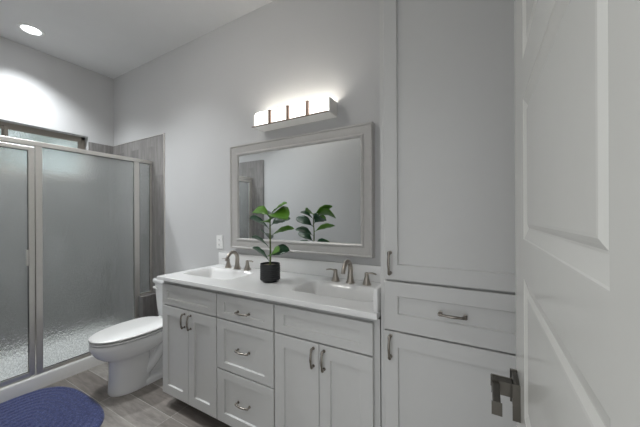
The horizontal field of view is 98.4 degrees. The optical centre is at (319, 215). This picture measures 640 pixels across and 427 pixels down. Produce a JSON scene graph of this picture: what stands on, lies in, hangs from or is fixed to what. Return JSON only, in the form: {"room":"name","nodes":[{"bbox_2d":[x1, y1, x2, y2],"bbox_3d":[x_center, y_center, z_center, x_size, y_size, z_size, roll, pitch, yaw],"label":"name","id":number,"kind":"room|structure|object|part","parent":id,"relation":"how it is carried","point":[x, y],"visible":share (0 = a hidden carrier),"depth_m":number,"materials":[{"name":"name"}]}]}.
{"room":"bathroom","nodes":[
{"label":"bathroom","id":0,"kind":"room"},
{"bbox_2d":[0,36,113,153],"bbox_3d":[-2.906,-0.148,2.538,0.170,2.925,1.710,0,0,29],"label":"wall","id":1,"kind":"structure","parent":0,"point":[39,90],"depth_m":2.80,"materials":[{"name":"white paint"}]},
{"bbox_2d":[0,121,84,149],"bbox_3d":[-2.925,-0.627,2.585,0.055,0.483,1.155,0,0,29],"label":"window","id":2,"kind":"structure","parent":1,"relation":"in","point":[6,129],"depth_m":2.76,"materials":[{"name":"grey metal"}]},
{"bbox_3d":[-2.787,-0.628,2.804,0.006,0.373,0.527,0,0,29],"label":"glass","id":3,"kind":"part","parent":2,"relation":"part of","materials":[{"name":"white"}]},
{"bbox_2d":[35,362,230,426],"bbox_3d":[-1.352,1.357,1.105,4.250,0.100,3.000,0,0,29],"label":"floor","id":4,"kind":"structure","parent":0,"point":[148,406],"depth_m":1.89,"materials":[{"name":"grey tile"}]},
{"bbox_2d":[0,386,104,426],"bbox_3d":[-1.816,1.298,1.708,0.904,0.020,0.644,0,0,29],"label":"bath rug","id":5,"kind":"object","parent":4,"relation":"on","point":[58,406],"visible":1,"depth_m":1.83,"materials":[{"name":"blue fabric"}]},
{"bbox_2d":[0,355,104,402],"bbox_3d":[-2.428,1.255,2.378,0.808,0.111,1.508,0,0,29],"label":"shower pan","id":6,"kind":"object","parent":4,"relation":"on","point":[34,382],"visible":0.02,"depth_m":2.13,"materials":[{"name":"ceramic"}]},
{"bbox_2d":[0,135,152,386],"bbox_3d":[-2.107,0.319,2.196,0.040,1.766,1.506,0,0,29],"label":"shower enclosure","id":7,"kind":"object","parent":6,"relation":"on","point":[76,224],"visible":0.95,"depth_m":2.24,"materials":[{"name":"glass"}]},
{"bbox_3d":[-2.316,0.339,1.828,0.006,1.664,0.550,0,0,29],"label":"glass pane","id":8,"kind":"part","parent":7,"relation":"part of","materials":[{"name":"white"}]},
{"bbox_3d":[-2.312,0.339,1.826,0.028,1.716,0.606,0,0,29],"label":"shower door","id":9,"kind":"part","parent":7,"relation":"part of","materials":[{"name":"glass"}]},
{"bbox_3d":[-2.174,0.311,2.050,0.010,0.120,0.013,0,0,29],"label":"door pull","id":10,"kind":"part","parent":7,"relation":"part of","materials":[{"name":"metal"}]},
{"bbox_3d":[-2.154,0.336,2.113,0.036,1.732,0.038,0,0,29],"label":"post","id":11,"kind":"part","parent":7,"relation":"part of","materials":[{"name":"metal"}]},
{"bbox_3d":[-1.983,1.190,2.415,0.036,0.022,0.726,0,0,29],"label":"rail","id":12,"kind":"part","parent":7,"relation":"part of","materials":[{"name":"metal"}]},
{"bbox_3d":[-2.111,-0.548,2.195,0.038,0.034,1.506,0,0,29],"label":"header rail","id":13,"kind":"part","parent":7,"relation":"part of","materials":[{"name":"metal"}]},
{"bbox_3d":[-1.986,0.324,2.417,0.006,1.718,0.665,0,0,29],"label":"glass pane","id":14,"kind":"part","parent":7,"relation":"part of","materials":[{"name":"white"}]},
{"bbox_3d":[-1.812,0.990,2.717,0.036,0.422,0.032,0,0,29],"label":"post","id":15,"kind":"part","parent":7,"relation":"part of","materials":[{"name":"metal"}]},
{"bbox_3d":[-1.813,0.128,2.723,0.036,1.320,0.045,0,0,29],"label":"post","id":16,"kind":"part","parent":7,"relation":"part of","materials":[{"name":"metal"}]},
{"bbox_3d":[-1.778,0.119,2.790,0.006,1.311,0.110,0,0,29],"label":"glass pane","id":17,"kind":"part","parent":7,"relation":"part of","materials":[{"name":"white"}]},
{"bbox_3d":[-1.747,0.120,2.845,0.028,1.305,0.021,0,0,29],"label":"post","id":18,"kind":"part","parent":7,"relation":"part of","materials":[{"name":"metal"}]},
{"bbox_2d":[88,277,163,396],"bbox_3d":[-1.402,0.933,2.233,0.448,0.746,0.754,0,0,29],"label":"toilet","id":19,"kind":"object","parent":4,"relation":"on","point":[132,349],"visible":0.66,"depth_m":2.05,"materials":[{"name":"ceramic"}]},
{"bbox_3d":[-1.454,0.880,2.140,0.372,0.044,0.541,0,0,29],"label":"lid","id":20,"kind":"part","parent":19,"relation":"part of","materials":[{"name":"white plastic"}]},
{"bbox_3d":[-1.462,0.894,2.125,0.368,0.017,0.502,0,0,29],"label":"seat","id":21,"kind":"part","parent":19,"relation":"part of","materials":[{"name":"white plastic"}]},
{"bbox_3d":[-1.271,0.580,2.469,0.448,0.040,0.213,0,0,29],"label":"tank lid","id":22,"kind":"part","parent":19,"relation":"part of","materials":[{"name":"ceramic"}]},
{"bbox_3d":[-1.268,0.752,2.472,0.424,0.304,0.193,0,0,29],"label":"tank","id":23,"kind":"part","parent":19,"relation":"part of","materials":[{"name":"ceramic"}]},
{"bbox_2d":[162,281,381,426],"bbox_3d":[-0.307,0.872,1.744,1.544,0.860,0.558,0,0,29],"label":"vanity cabinet","id":24,"kind":"object","parent":4,"relation":"on","point":[237,360],"visible":1,"depth_m":1.45,"materials":[{"name":"paint"}]},
{"bbox_3d":[-0.958,0.907,1.840,0.276,0.599,0.020,0,0,29],"label":"door","id":25,"kind":"part","parent":24,"relation":"part of","materials":[{"name":"paint"}]},
{"bbox_3d":[-0.881,0.674,1.765,0.015,0.099,0.035,0,0,29],"label":"handle","id":26,"kind":"part","parent":24,"relation":"part of","materials":[{"name":"silver metal"}]},
{"bbox_3d":[-0.827,0.674,1.735,0.015,0.099,0.035,0,0,29],"label":"handle","id":27,"kind":"part","parent":24,"relation":"part of","materials":[{"name":"silver metal"}]},
{"bbox_3d":[-0.723,0.905,1.708,0.257,0.599,0.020,0,0,29],"label":"door","id":28,"kind":"part","parent":24,"relation":"part of","materials":[{"name":"paint"}]},
{"bbox_3d":[-0.431,0.749,1.513,0.099,0.015,0.035,0,0,29],"label":"handle","id":29,"kind":"part","parent":24,"relation":"part of","materials":[{"name":"silver metal"}]},
{"bbox_3d":[-0.432,0.537,1.513,0.099,0.015,0.035,0,0,29],"label":"handle","id":30,"kind":"part","parent":24,"relation":"part of","materials":[{"name":"silver metal"}]},
{"bbox_3d":[-0.429,1.044,1.513,0.099,0.015,0.035,0,0,29],"label":"handle","id":31,"kind":"part","parent":24,"relation":"part of","materials":[{"name":"silver metal"}]},
{"bbox_3d":[-0.420,1.051,1.539,0.423,0.305,0.020,0,0,29],"label":"drawer","id":32,"kind":"part","parent":24,"relation":"part of","materials":[{"name":"paint"}]},
{"bbox_3d":[-0.422,0.527,1.539,0.423,0.138,0.020,0,0,29],"label":"drawer","id":33,"kind":"part","parent":24,"relation":"part of","materials":[{"name":"paint"}]},
{"bbox_3d":[-0.421,0.748,1.539,0.423,0.287,0.020,0,0,29],"label":"drawer","id":34,"kind":"part","parent":24,"relation":"part of","materials":[{"name":"paint"}]},
{"bbox_2d":[157,252,380,319],"bbox_3d":[-0.311,0.418,1.753,1.553,0.222,0.544,0,0,29],"label":"countertop","id":35,"kind":"structure","parent":24,"relation":"on","point":[302,282],"depth_m":1.69,"materials":[{"name":"stone"}]},
{"bbox_2d":[222,250,252,269],"bbox_3d":[-0.665,0.336,2.106,0.327,0.147,0.150,0,0,29],"label":"faucet","id":36,"kind":"object","parent":35,"relation":"on","point":[228,265],"visible":1,"depth_m":2.12,"materials":[{"name":"silver metal"}]},
{"bbox_3d":[-0.731,0.373,2.198,0.054,0.073,0.054,0,0,29],"label":"handle","id":37,"kind":"part","parent":36,"relation":"part of","materials":[{"name":"silver metal"}]},
{"bbox_3d":[-0.666,0.336,2.105,0.056,0.147,0.147,0,0,29],"label":"spout","id":38,"kind":"part","parent":36,"relation":"part of","materials":[{"name":"silver metal"}]},
{"bbox_3d":[-0.552,0.372,2.098,0.054,0.073,0.054,0,0,29],"label":"handle","id":39,"kind":"part","parent":36,"relation":"part of","materials":[{"name":"silver metal"}]},
{"bbox_2d":[249,202,293,282],"bbox_3d":[-0.308,0.160,1.716,0.341,0.494,0.184,0,0,43],"label":"potted plant","id":40,"kind":"object","parent":35,"relation":"on","point":[269,271],"visible":1,"depth_m":1.69,"materials":[{"name":"green plant"}]},
{"bbox_3d":[-0.312,0.152,1.725,0.015,0.320,0.013,0,0,29],"label":"stem","id":41,"kind":"part","parent":40,"relation":"part of","materials":[{"name":"green plant"}]},
{"bbox_3d":[-0.312,0.351,1.726,0.125,0.112,0.125,0,0,29],"label":"pot","id":42,"kind":"part","parent":40,"relation":"part of","materials":[{"name":"black ceramic"}]},
{"bbox_2d":[326,259,376,285],"bbox_3d":[0.163,0.332,1.638,0.327,0.147,0.150,0,0,29],"label":"faucet","id":43,"kind":"object","parent":35,"relation":"on","point":[335,278],"visible":1,"depth_m":1.66,"materials":[{"name":"silver metal"}]},
{"bbox_3d":[0.097,0.369,1.730,0.054,0.073,0.054,0,0,29],"label":"handle","id":44,"kind":"part","parent":43,"relation":"part of","materials":[{"name":"silver metal"}]},
{"bbox_3d":[0.162,0.332,1.637,0.056,0.147,0.147,0,0,29],"label":"spout","id":45,"kind":"part","parent":43,"relation":"part of","materials":[{"name":"silver metal"}]},
{"bbox_3d":[0.276,0.368,1.630,0.054,0.073,0.054,0,0,29],"label":"handle","id":46,"kind":"part","parent":43,"relation":"part of","materials":[{"name":"silver metal"}]},
{"bbox_3d":[-0.114,0.903,1.367,0.260,0.599,0.020,0,0,29],"label":"door","id":47,"kind":"part","parent":24,"relation":"part of","materials":[{"name":"paint"}]},
{"bbox_3d":[-0.039,0.668,1.293,0.015,0.099,0.035,0,0,29],"label":"handle","id":48,"kind":"part","parent":24,"relation":"part of","materials":[{"name":"silver metal"}]},
{"bbox_3d":[0.011,0.668,1.265,0.015,0.099,0.035,0,0,29],"label":"handle","id":49,"kind":"part","parent":24,"relation":"part of","materials":[{"name":"silver metal"}]},
{"bbox_3d":[0.116,0.901,1.239,0.260,0.599,0.020,0,0,29],"label":"door","id":50,"kind":"part","parent":24,"relation":"part of","materials":[{"name":"paint"}]},
{"bbox_2d":[379,0,515,426],"bbox_3d":[0.617,-0.164,1.223,0.579,2.921,0.558,0,0,29],"label":"linen cabinet","id":51,"kind":"object","parent":4,"relation":"on","point":[447,84],"visible":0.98,"depth_m":1.03,"materials":[{"name":"paint"}]},
{"bbox_3d":[0.279,0.191,1.114,0.015,0.099,0.035,0,0,29],"label":"handle","id":52,"kind":"part","parent":51,"relation":"part of","materials":[{"name":"silver metal"}]},
{"bbox_3d":[0.281,0.531,1.114,0.015,0.099,0.035,0,0,29],"label":"handle","id":53,"kind":"part","parent":51,"relation":"part of","materials":[{"name":"silver metal"}]},
{"bbox_3d":[0.490,-0.452,1.026,0.510,1.420,0.020,0,0,29],"label":"door","id":54,"kind":"part","parent":51,"relation":"part of","materials":[{"name":"paint"}]},
{"bbox_3d":[0.494,0.366,1.026,0.510,0.198,0.020,0,0,29],"label":"drawer","id":55,"kind":"part","parent":51,"relation":"part of","materials":[{"name":"paint"}]},
{"bbox_3d":[0.496,0.832,1.026,0.510,0.722,0.020,0,0,29],"label":"door","id":56,"kind":"part","parent":51,"relation":"part of","materials":[{"name":"paint"}]},
{"bbox_3d":[0.480,0.364,1.002,0.099,0.015,0.035,0,0,29],"label":"handle","id":57,"kind":"part","parent":51,"relation":"part of","materials":[{"name":"silver metal"}]},
{"bbox_2d":[0,0,273,78],"bbox_3d":[-1.088,-1.670,1.602,4.250,0.100,1.860,0,0,29],"label":"ceiling","id":58,"kind":"structure","parent":0,"point":[109,38],"depth_m":2.33,"materials":[{"name":"white paint"}]},
{"bbox_2d":[16,23,45,36],"bbox_3d":[-2.502,-1.609,2.392,0.176,0.006,0.176,0,0,29],"label":"recessed light","id":59,"kind":"object","parent":58,"relation":"in","point":[29,29],"visible":1,"depth_m":2.38,"materials":[{"name":"white plastic"}]},
{"bbox_2d":[139,293,156,317],"bbox_3d":[-1.762,1.049,2.789,0.160,0.520,0.140,0,0,29],"label":"wall","id":60,"kind":"structure","parent":0,"point":[147,302],"depth_m":2.74,"materials":[{"name":"tile"}]},
{"bbox_2d":[113,0,380,315],"bbox_3d":[-0.665,-0.159,2.344,4.250,2.925,0.160,0,0,29],"label":"wall","id":61,"kind":"structure","parent":0,"point":[205,93],"depth_m":2.33,"materials":[{"name":"white paint"}]},
{"bbox_2d":[115,133,165,274],"bbox_3d":[-1.981,0.244,2.995,0.994,2.131,0.012,0,0,29],"label":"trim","id":62,"kind":"structure","parent":61,"relation":"attached to","point":[163,133],"depth_m":2.75,"materials":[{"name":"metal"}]},
{"bbox_2d":[216,235,222,248],"bbox_3d":[-0.862,0.223,2.368,0.075,0.114,0.010,0,0,29],"label":"outlet","id":63,"kind":"object","parent":61,"relation":"attached to","point":[219,238],"visible":1,"depth_m":2.36,"materials":[{"name":"white plastic"}]},
{"bbox_2d":[252,97,336,131],"bbox_3d":[-0.193,-0.700,1.922,0.634,0.103,0.129,0,0,29],"label":"vanity light","id":64,"kind":"object","parent":61,"relation":"attached to","point":[320,108],"visible":1,"depth_m":1.86,"materials":[{"name":"glass"}]},
{"bbox_3d":[-0.423,-0.703,1.999,0.140,0.094,0.030,0,0,29],"label":"lamp shade","id":65,"kind":"part","parent":64,"relation":"part of","materials":[{"name":"white glass"}]},
{"bbox_3d":[-0.284,-0.704,1.921,0.134,0.094,0.030,0,0,29],"label":"lamp shade","id":66,"kind":"part","parent":64,"relation":"part of","materials":[{"name":"white glass"}]},
{"bbox_3d":[-0.223,-0.652,1.869,0.634,0.008,0.006,0,0,29],"label":"rail","id":67,"kind":"part","parent":64,"relation":"part of","materials":[{"name":"silver metal"}]},
{"bbox_3d":[-0.192,-0.653,1.925,0.626,0.003,0.122,0,0,29],"label":"glass","id":68,"kind":"part","parent":64,"relation":"part of","materials":[{"name":"white glass"}]},
{"bbox_3d":[-0.147,-0.704,1.845,0.134,0.094,0.030,0,0,29],"label":"lamp shade","id":69,"kind":"part","parent":64,"relation":"part of","materials":[{"name":"white glass"}]},
{"bbox_3d":[-0.008,-0.705,1.766,0.140,0.094,0.030,0,0,29],"label":"lamp shade","id":70,"kind":"part","parent":64,"relation":"part of","materials":[{"name":"white glass"}]},
{"bbox_2d":[219,252,380,282],"bbox_3d":[-0.192,0.357,1.987,1.533,0.100,0.020,0,0,29],"label":"backsplash","id":71,"kind":"structure","parent":61,"relation":"attached to","point":[302,266],"depth_m":1.91,"materials":[{"name":"stone"}]},
{"bbox_2d":[230,122,374,257],"bbox_3d":[-0.198,-0.154,1.972,1.202,0.825,0.050,0,0,29],"label":"mirror","id":72,"kind":"object","parent":61,"relation":"attached to","point":[325,178],"visible":1,"depth_m":1.89,"materials":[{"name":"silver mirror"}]},
{"bbox_3d":[-0.197,-0.154,1.974,1.042,0.665,0.012,0,0,29],"label":"glass","id":73,"kind":"part","parent":72,"relation":"part of","materials":[{"name":"silver mirror"}]},
{"bbox_3d":[-1.493,-0.155,0.881,3.935,2.925,0.120,0,0,29],"label":"wall","id":74,"kind":"structure","parent":0,"visible":0},
{"bbox_2d":[490,0,639,426],"bbox_3d":[0.271,0.279,0.338,0.088,2.020,0.646,0,0,29],"label":"door","id":75,"kind":"structure","parent":74,"relation":"in","point":[577,62],"depth_m":0.21,"materials":[{"name":"paint"}]},
{"bbox_3d":[0.352,0.355,0.552,0.017,0.025,0.100,0,0,31],"label":"handle lever","id":76,"kind":"part","parent":75,"relation":"part of","materials":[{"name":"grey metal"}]},
{"bbox_3d":[0.402,0.366,0.567,0.016,0.072,0.066,0,0,31],"label":"handle","id":77,"kind":"part","parent":75,"relation":"part of","materials":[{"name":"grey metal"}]}
]}

